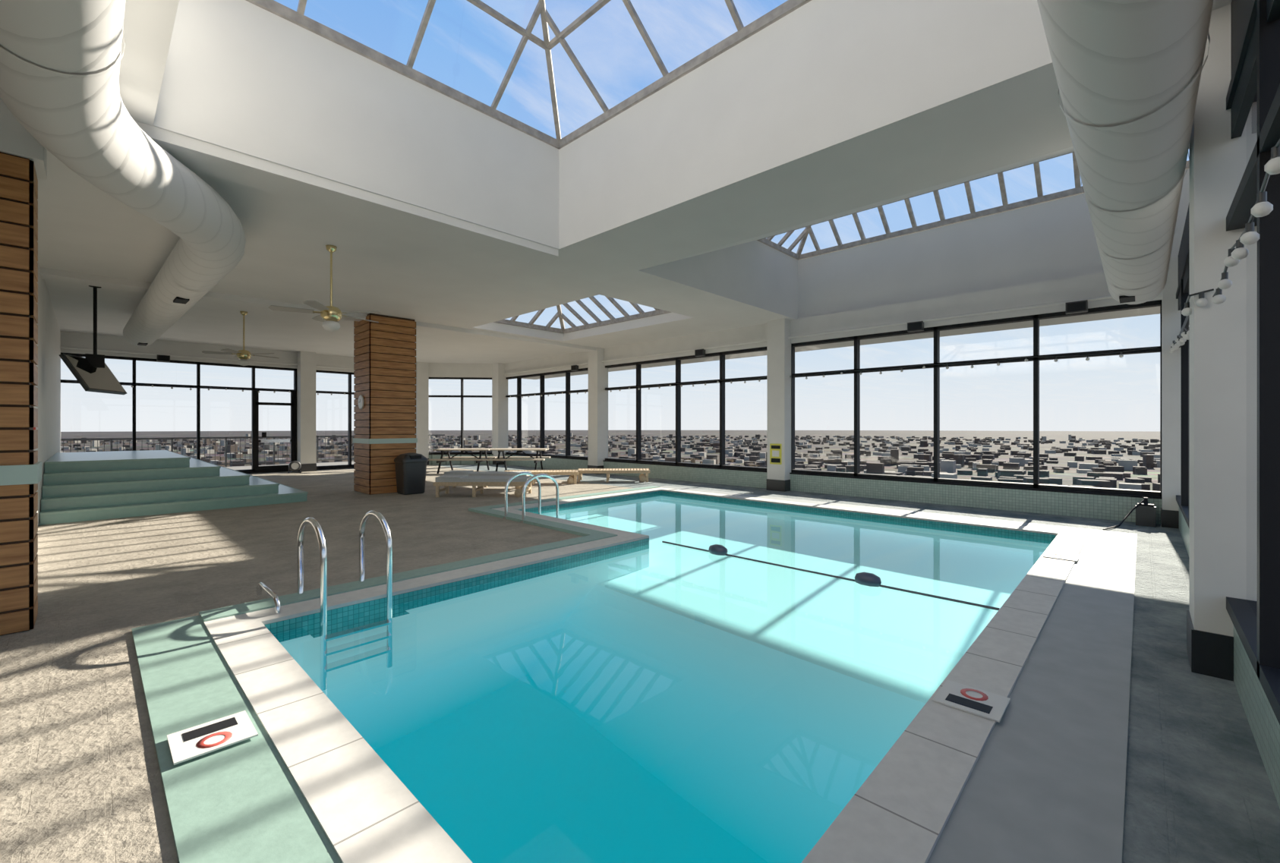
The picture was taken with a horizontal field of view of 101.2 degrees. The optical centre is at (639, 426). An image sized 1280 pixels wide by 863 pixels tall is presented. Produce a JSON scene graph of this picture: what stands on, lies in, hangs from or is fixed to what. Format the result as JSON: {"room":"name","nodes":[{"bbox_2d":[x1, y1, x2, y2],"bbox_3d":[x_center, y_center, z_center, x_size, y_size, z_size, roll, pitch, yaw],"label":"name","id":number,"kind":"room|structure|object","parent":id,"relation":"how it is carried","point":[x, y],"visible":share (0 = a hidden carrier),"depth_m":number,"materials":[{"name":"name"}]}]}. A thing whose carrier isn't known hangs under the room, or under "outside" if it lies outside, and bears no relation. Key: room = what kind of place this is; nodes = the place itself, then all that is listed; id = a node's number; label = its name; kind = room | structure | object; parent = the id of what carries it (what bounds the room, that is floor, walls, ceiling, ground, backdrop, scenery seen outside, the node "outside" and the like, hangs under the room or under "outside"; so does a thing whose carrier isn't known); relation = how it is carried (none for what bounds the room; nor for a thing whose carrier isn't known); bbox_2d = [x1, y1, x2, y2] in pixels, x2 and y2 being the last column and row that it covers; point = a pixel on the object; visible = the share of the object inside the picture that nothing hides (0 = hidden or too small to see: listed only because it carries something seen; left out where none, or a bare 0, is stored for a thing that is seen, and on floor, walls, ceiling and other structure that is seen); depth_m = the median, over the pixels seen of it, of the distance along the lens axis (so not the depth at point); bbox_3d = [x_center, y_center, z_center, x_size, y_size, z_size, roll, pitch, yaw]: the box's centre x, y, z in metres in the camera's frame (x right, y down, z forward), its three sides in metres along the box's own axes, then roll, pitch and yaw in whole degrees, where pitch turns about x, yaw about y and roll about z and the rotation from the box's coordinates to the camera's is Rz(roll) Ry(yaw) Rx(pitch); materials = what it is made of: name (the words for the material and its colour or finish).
{"room":"indoor swimming pool","nodes":[
{"label":"indoor swimming pool","id":0,"kind":"room"},
{"bbox_2d":[0,97,47,635],"bbox_3d":[-6.957,-0.500,1.585,0.494,4.000,6.842,0,0,44],"label":"column","id":1,"kind":"structure","parent":0,"point":[23,159],"depth_m":3.81,"materials":[{"name":"brown wood"}]},
{"bbox_2d":[33,260,60,526],"bbox_3d":[-10.200,-0.500,8.910,14.400,4.000,0.270,0,0,44],"label":"wall","id":2,"kind":"structure","parent":0,"point":[48,366],"depth_m":9.60,"materials":[{"name":"white paint"}]},
{"bbox_2d":[59,331,355,473],"bbox_3d":[-12.036,-0.500,17.186,0.350,4.000,9.700,0,0,44],"label":"wall","id":3,"kind":"structure","parent":0,"point":[70,342],"depth_m":15.67,"materials":[{"name":"white paint"}]},
{"bbox_2d":[156,354,170,362],"bbox_3d":[-13.767,-1.970,15.175,0.145,0.180,0.280,0,0,44],"label":"speaker","id":4,"kind":"object","parent":3,"relation":"attached to","point":[166,358],"visible":1,"depth_m":15.12},
{"bbox_2d":[60,352,353,472],"bbox_3d":[-12.006,-0.255,17.297,0.160,3.390,9.500,0,0,44],"label":"window","id":5,"kind":"structure","parent":3,"relation":"in","point":[133,360],"depth_m":16.81,"materials":[{"name":"black metal"}]},
{"bbox_2d":[255,390,294,469],"bbox_3d":[-11.995,0.150,17.272,0.150,2.700,1.080,0,0,44],"label":"door","id":6,"kind":"structure","parent":3,"relation":"in","point":[257,403],"depth_m":17.16,"materials":[{"name":"black metal"}]},
{"bbox_2d":[428,362,493,464],"bbox_3d":[-7.064,-0.500,20.855,3.330,4.000,0.280,0,0,-5],"label":"wall","id":7,"kind":"structure","parent":0,"point":[436,370],"depth_m":20.74,"materials":[{"name":"paint"}]},
{"bbox_2d":[428,377,491,453],"bbox_3d":[-7.066,-0.435,20.874,3.330,3.030,0.160,0,0,-5],"label":"window","id":8,"kind":"structure","parent":7,"relation":"in","point":[461,396],"depth_m":20.81,"materials":[{"name":"black metal"}]},
{"bbox_2d":[37,0,1231,363],"bbox_3d":[-5.734,-3.150,8.481,21.490,1.500,18.820,0,0,44],"label":"ceiling","id":9,"kind":"structure","parent":0,"point":[439,212],"depth_m":6.05,"materials":[{"name":"paint"}]},
{"bbox_2d":[59,285,127,394],"bbox_3d":[-9.596,-1.545,9.253,1.178,1.909,0.843,0,0,44],"label":"television","id":10,"kind":"object","parent":9,"relation":"hanging from","point":[91,371],"depth_m":9.26,"materials":[{"name":"black plastic"}]},
{"bbox_2d":[0,0,245,346],"bbox_3d":[-4.514,-2.151,4.878,19.607,0.698,1.720,0,0,44],"label":"air duct","id":11,"kind":"object","parent":9,"relation":"hanging from","point":[60,60],"depth_m":3.47,"materials":[{"name":"white metal"}]},
{"bbox_2d":[201,311,279,365],"bbox_3d":[-8.661,-1.910,11.476,1.319,1.180,1.370,0,0,44],"label":"ceiling fan","id":12,"kind":"object","parent":9,"relation":"hanging from","point":[243,354],"depth_m":11.35,"materials":[{"name":"gold metal"}]},
{"bbox_2d":[267,244,379,331],"bbox_3d":[-4.323,-1.910,7.331,1.319,1.180,1.370,0,0,44],"label":"ceiling fan","id":13,"kind":"object","parent":9,"relation":"hanging from","point":[329,316],"depth_m":7.20,"materials":[{"name":"gold metal"}]},
{"bbox_2d":[245,0,811,149],"bbox_3d":[-0.419,-4.745,3.803,6.065,1.680,4.265,0,0,44],"label":"skylight","id":14,"kind":"object","parent":9,"relation":"attached to","point":[297,17],"visible":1,"depth_m":5.89,"materials":[{"name":"white metal"}]},
{"bbox_2d":[756,145,1189,260],"bbox_3d":[5.445,-4.351,9.382,6.661,0.892,1.921,0,0,44],"label":"skylight","id":15,"kind":"object","parent":9,"relation":"attached to","point":[802,237],"visible":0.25,"depth_m":10.18,"materials":[{"name":"white metal"}]},
{"bbox_2d":[1037,0,1213,304],"bbox_3d":[1.387,-2.019,1.524,0.564,0.962,14.200,0,0,44],"label":"air duct","id":16,"kind":"object","parent":9,"relation":"hanging from","point":[1127,72],"depth_m":2.67,"materials":[{"name":"white metal"}]},
{"bbox_2d":[0,464,1279,862],"bbox_3d":[-5.737,2.902,8.608,21.270,2.895,18.600,0,0,44],"label":"floor","id":17,"kind":"structure","parent":0,"point":[1107,746],"depth_m":2.92,"materials":[{"name":"concrete"}]},
{"bbox_2d":[39,450,308,525],"bbox_3d":[-10.037,1.048,11.315,5.912,0.904,3.552,0,0,44],"label":"stepped platform","id":18,"kind":"object","parent":17,"relation":"on","point":[86,486],"visible":1,"depth_m":9.37,"materials":[{"name":"green tile"}]},
{"bbox_2d":[167,710,258,765],"bbox_3d":[-2.023,1.461,2.486,0.300,0.010,0.300,0,0,44],"label":"marker sign","id":19,"kind":"object","parent":17,"relation":"on","point":[190,743],"visible":1,"depth_m":2.47,"materials":[{"name":"white"}]},
{"bbox_2d":[287,460,301,473],"bbox_3d":[-11.150,1.304,16.962,0.200,0.393,0.340,0,0,44],"label":"floor fan","id":20,"kind":"object","parent":17,"relation":"on","point":[294,466],"visible":1,"depth_m":16.92,"materials":[{"name":"grey plastic"}]},
{"bbox_2d":[296,351,316,472],"bbox_3d":[-11.237,-0.500,17.703,0.474,4.000,0.474,0,0,44],"label":"column","id":21,"kind":"structure","parent":17,"relation":"on","point":[306,370],"depth_m":17.54,"materials":[{"name":"white paint"}]},
{"bbox_2d":[296,510,392,636],"bbox_3d":[-2.558,1.703,4.546,0.760,1.894,0.600,0,0,44],"label":"pool ladder","id":22,"kind":"object","parent":17,"relation":"on","point":[317,528],"visible":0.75,"depth_m":4.49,"materials":[{"name":"silver metal"}]},
{"bbox_2d":[353,312,417,494],"bbox_3d":[-5.940,-0.500,12.246,1.034,4.000,1.064,0,0,44],"label":"column","id":23,"kind":"structure","parent":17,"relation":"on","point":[385,351],"depth_m":11.84,"materials":[{"name":"brown wood"}]},
{"bbox_2d":[358,395,364,409],"bbox_3d":[-6.291,-0.550,11.843,0.320,0.320,0.040,0,0,44],"label":"wall clock","id":24,"kind":"object","parent":23,"relation":"attached to","point":[360,399],"visible":1,"depth_m":11.80,"materials":[{"name":"white"}]},
{"bbox_2d":[394,452,428,494],"bbox_3d":[-5.148,1.045,11.808,0.570,0.910,0.570,0,0,44],"label":"trash can","id":25,"kind":"object","parent":17,"relation":"on","point":[411,468],"visible":1,"depth_m":11.62,"materials":[{"name":"grey plastic"}]},
{"bbox_2d":[415,362,428,465],"bbox_3d":[-8.601,-0.500,20.578,0.474,4.000,0.474,0,0,44],"label":"column","id":26,"kind":"structure","parent":17,"relation":"on","point":[422,368],"depth_m":20.41,"materials":[{"name":"white paint"}]},
{"bbox_2d":[428,448,496,473],"bbox_3d":[-5.820,1.127,17.402,1.800,0.774,1.520,0,0,-1],"label":"picnic table","id":27,"kind":"object","parent":17,"relation":"on","point":[449,458],"visible":0.91,"depth_m":17.07,"materials":[{"name":"brown wood"}]},
{"bbox_2d":[433,475,533,497],"bbox_3d":[-3.387,1.290,11.480,2.000,0.420,0.700,0,0,-1],"label":"chaise lounge","id":28,"kind":"object","parent":17,"relation":"on","point":[447,480],"visible":0.84,"depth_m":11.18,"materials":[{"name":"brown wood"}]},
{"bbox_2d":[444,470,531,488],"bbox_3d":[-3.662,1.290,12.712,2.000,0.420,0.700,0,0,-1],"label":"chaise lounge","id":29,"kind":"object","parent":17,"relation":"on","point":[470,473],"visible":0.25,"depth_m":12.43,"materials":[{"name":"brown wood"}]},
{"bbox_2d":[491,362,507,464],"bbox_3d":[-5.560,-0.500,20.895,0.474,4.000,0.474,0,0,44],"label":"column","id":30,"kind":"structure","parent":17,"relation":"on","point":[499,384],"depth_m":20.72,"materials":[{"name":"white paint"}]},
{"bbox_2d":[486,448,550,471],"bbox_3d":[-3.982,1.127,17.443,1.800,0.774,1.520,0,0,-1],"label":"picnic table","id":31,"kind":"object","parent":17,"relation":"on","point":[537,458],"visible":0.95,"depth_m":17.09,"materials":[{"name":"brown wood"}]},
{"bbox_2d":[502,471,558,523],"bbox_3d":[-1.773,1.603,8.624,0.600,1.694,0.760,0,0,44],"label":"pool ladder","id":32,"kind":"object","parent":17,"relation":"on","point":[533,476],"visible":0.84,"depth_m":8.58,"materials":[{"name":"silver metal"}]},
{"bbox_2d":[504,469,578,484],"bbox_3d":[-2.629,1.340,13.938,2.000,0.320,0.700,0,0,-4],"label":"chaise lounge","id":33,"kind":"object","parent":17,"relation":"on","point":[572,478],"visible":0.74,"depth_m":13.68,"materials":[{"name":"brown wood"}]},
{"bbox_2d":[587,347,608,474],"bbox_3d":[-1.349,-0.500,16.905,0.474,4.000,0.484,0,0,44],"label":"column","id":34,"kind":"structure","parent":17,"relation":"on","point":[597,373],"depth_m":16.74,"materials":[{"name":"white paint"}]},
{"bbox_2d":[577,468,649,482],"bbox_3d":[-0.732,1.340,14.476,2.000,0.320,0.700,0,0,-1],"label":"chaise lounge","id":35,"kind":"object","parent":17,"relation":"on","point":[642,477],"visible":1,"depth_m":14.16,"materials":[{"name":"brown wood"}]},
{"bbox_2d":[203,487,1088,862],"bbox_3d":[0.257,2.621,6.746,7.890,2.558,8.930,0,0,44],"label":"swimming pool","id":36,"kind":"object","parent":17,"relation":"in","point":[737,680],"visible":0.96,"depth_m":3.19,"materials":[{"name":"liquid"}]},
{"bbox_2d":[932,680,1010,722],"bbox_3d":[1.775,1.461,2.813,0.300,0.010,0.300,0,0,44],"label":"marker sign","id":37,"kind":"object","parent":36,"relation":"on","point":[978,702],"visible":1,"depth_m":2.79,"materials":[{"name":"white"}]},
{"bbox_2d":[1042,551,1079,561],"bbox_3d":[4.746,1.461,5.922,0.300,0.010,0.300,0,0,44],"label":"marker sign","id":38,"kind":"object","parent":36,"relation":"on","point":[1047,554],"visible":1,"depth_m":5.91,"materials":[{"name":"white"}]},
{"bbox_2d":[766,318,791,491],"bbox_3d":[3.329,-0.500,12.435,0.474,4.000,0.484,0,0,44],"label":"column","id":39,"kind":"structure","parent":17,"relation":"on","point":[778,331],"depth_m":12.25,"materials":[{"name":"white paint"}]},
{"bbox_2d":[769,443,781,464],"bbox_3d":[3.167,0.640,12.259,0.300,0.480,0.009,0,0,44],"label":"warning sign","id":40,"kind":"object","parent":39,"relation":"attached to","point":[775,449],"visible":1,"depth_m":12.26,"materials":[{"name":"yellow plastic"}]},
{"bbox_2d":[1102,497,1156,530],"bbox_3d":[7.271,1.290,7.759,1.272,0.420,0.288,0,0,-29],"label":"pump","id":41,"kind":"object","parent":17,"relation":"on","point":[1146,512],"visible":1,"depth_m":7.90,"materials":[{"name":"grey plastic"}]},
{"bbox_2d":[1160,256,1180,528],"bbox_3d":[8.104,-0.500,7.872,0.424,4.000,0.484,0,0,44],"label":"column","id":42,"kind":"structure","parent":17,"relation":"on","point":[1171,315],"depth_m":7.79,"materials":[{"name":"white paint"}]},
{"bbox_2d":[1169,324,1189,353],"label":"string lights","id":43,"kind":"object","parent":42,"relation":"hanging from","point":[1180,341],"depth_m":5.72,"materials":[{"name":"white glass"}]},
{"bbox_2d":[1186,3,1246,681],"bbox_3d":[3.682,-0.500,3.238,0.414,4.000,0.474,0,0,44],"label":"column","id":44,"kind":"structure","parent":17,"relation":"on","point":[1218,162],"depth_m":3.15,"materials":[{"name":"white paint"}]},
{"bbox_2d":[1181,138,1279,315],"label":"string lights","id":45,"kind":"object","parent":44,"relation":"hanging from","point":[1262,206],"depth_m":2.09,"materials":[{"name":"white glass"}]},
{"bbox_2d":[502,272,1162,524],"bbox_3d":[1.431,-0.500,14.408,19.020,4.000,0.350,0,0,44],"label":"wall","id":46,"kind":"structure","parent":0,"point":[1046,297],"depth_m":10.68,"materials":[{"name":"paint"}]},
{"bbox_2d":[570,365,578,371],"bbox_3d":[-2.178,-1.970,17.666,0.280,0.180,0.145,0,0,44],"label":"speaker","id":47,"kind":"object","parent":46,"relation":"attached to","point":[573,367],"visible":1,"depth_m":17.59},
{"bbox_2d":[694,348,705,356],"bbox_3d":[1.618,-1.970,14.039,0.280,0.180,0.145,0,0,44],"label":"speaker","id":48,"kind":"object","parent":46,"relation":"attached to","point":[698,352],"visible":1,"depth_m":13.97},
{"bbox_2d":[505,299,1161,496],"bbox_3d":[1.409,-0.435,14.505,18.885,3.030,0.160,0,0,44],"label":"window","id":49,"kind":"structure","parent":46,"relation":"in","point":[1035,318],"depth_m":11.29,"materials":[{"name":"black metal"}]},
{"bbox_2d":[907,321,923,332],"bbox_3d":[5.449,-1.970,10.378,0.280,0.180,0.145,0,0,44],"label":"speaker","id":50,"kind":"object","parent":46,"relation":"attached to","point":[913,326],"visible":1,"depth_m":10.32},
{"bbox_2d":[1065,299,1087,314],"bbox_3d":[7.221,-1.970,8.685,0.280,0.180,0.145,0,0,44],"label":"speaker","id":51,"kind":"object","parent":46,"relation":"attached to","point":[1080,306],"visible":1,"depth_m":8.63},
{"bbox_2d":[506,305,1160,379],"bbox_3d":[-5.302,-4.135,8.919,21.670,4.330,20.250,0,0,44],"label":"roof","id":52,"kind":"structure","parent":0,"point":[1154,310],"depth_m":11.31,"materials":[{"name":"grey"}]},
{"bbox_2d":[492,296,671,333],"bbox_3d":[-1.504,-3.224,12.655,4.904,0.998,3.004,0,0,44],"label":"skylight","id":53,"kind":"object","parent":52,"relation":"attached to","point":[559,314],"visible":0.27,"depth_m":14.08,"materials":[{"name":"white metal"}]},
{"bbox_2d":[957,346,1157,368],"label":"string lights","id":54,"kind":"object","parent":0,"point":[1120,355],"depth_m":8.91,"materials":[{"name":"black plastic"}]},
{"bbox_2d":[1178,0,1279,809],"bbox_3d":[1.905,-0.500,1.320,0.190,4.000,18.620,0,0,44],"label":"wall","id":55,"kind":"structure","parent":0,"point":[1265,726],"depth_m":2.67,"materials":[{"name":"paint"}]},
{"bbox_2d":[1175,0,1279,725],"bbox_3d":[1.845,-0.435,1.294,0.160,3.030,18.500,0,0,44],"label":"window","id":56,"kind":"structure","parent":55,"relation":"in","point":[1256,619],"depth_m":2.22,"materials":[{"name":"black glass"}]},
{"label":"outside","id":57,"kind":"structure","parent":0,"visible":0},
{"bbox_2d":[60,430,1160,491],"bbox_3d":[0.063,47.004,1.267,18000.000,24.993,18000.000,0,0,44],"label":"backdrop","id":58,"kind":"structure","parent":57,"point":[1127,460],"depth_m":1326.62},
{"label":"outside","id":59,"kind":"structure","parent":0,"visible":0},
{"bbox_2d":[60,434,444,469],"bbox_3d":[-13.096,1.040,19.283,4.080,1.320,14.866,0,0,44],"label":"terrace","id":60,"kind":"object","parent":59,"point":[323,464],"visible":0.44,"depth_m":19.62,"materials":[{"name":"grey metal"}]}
]}

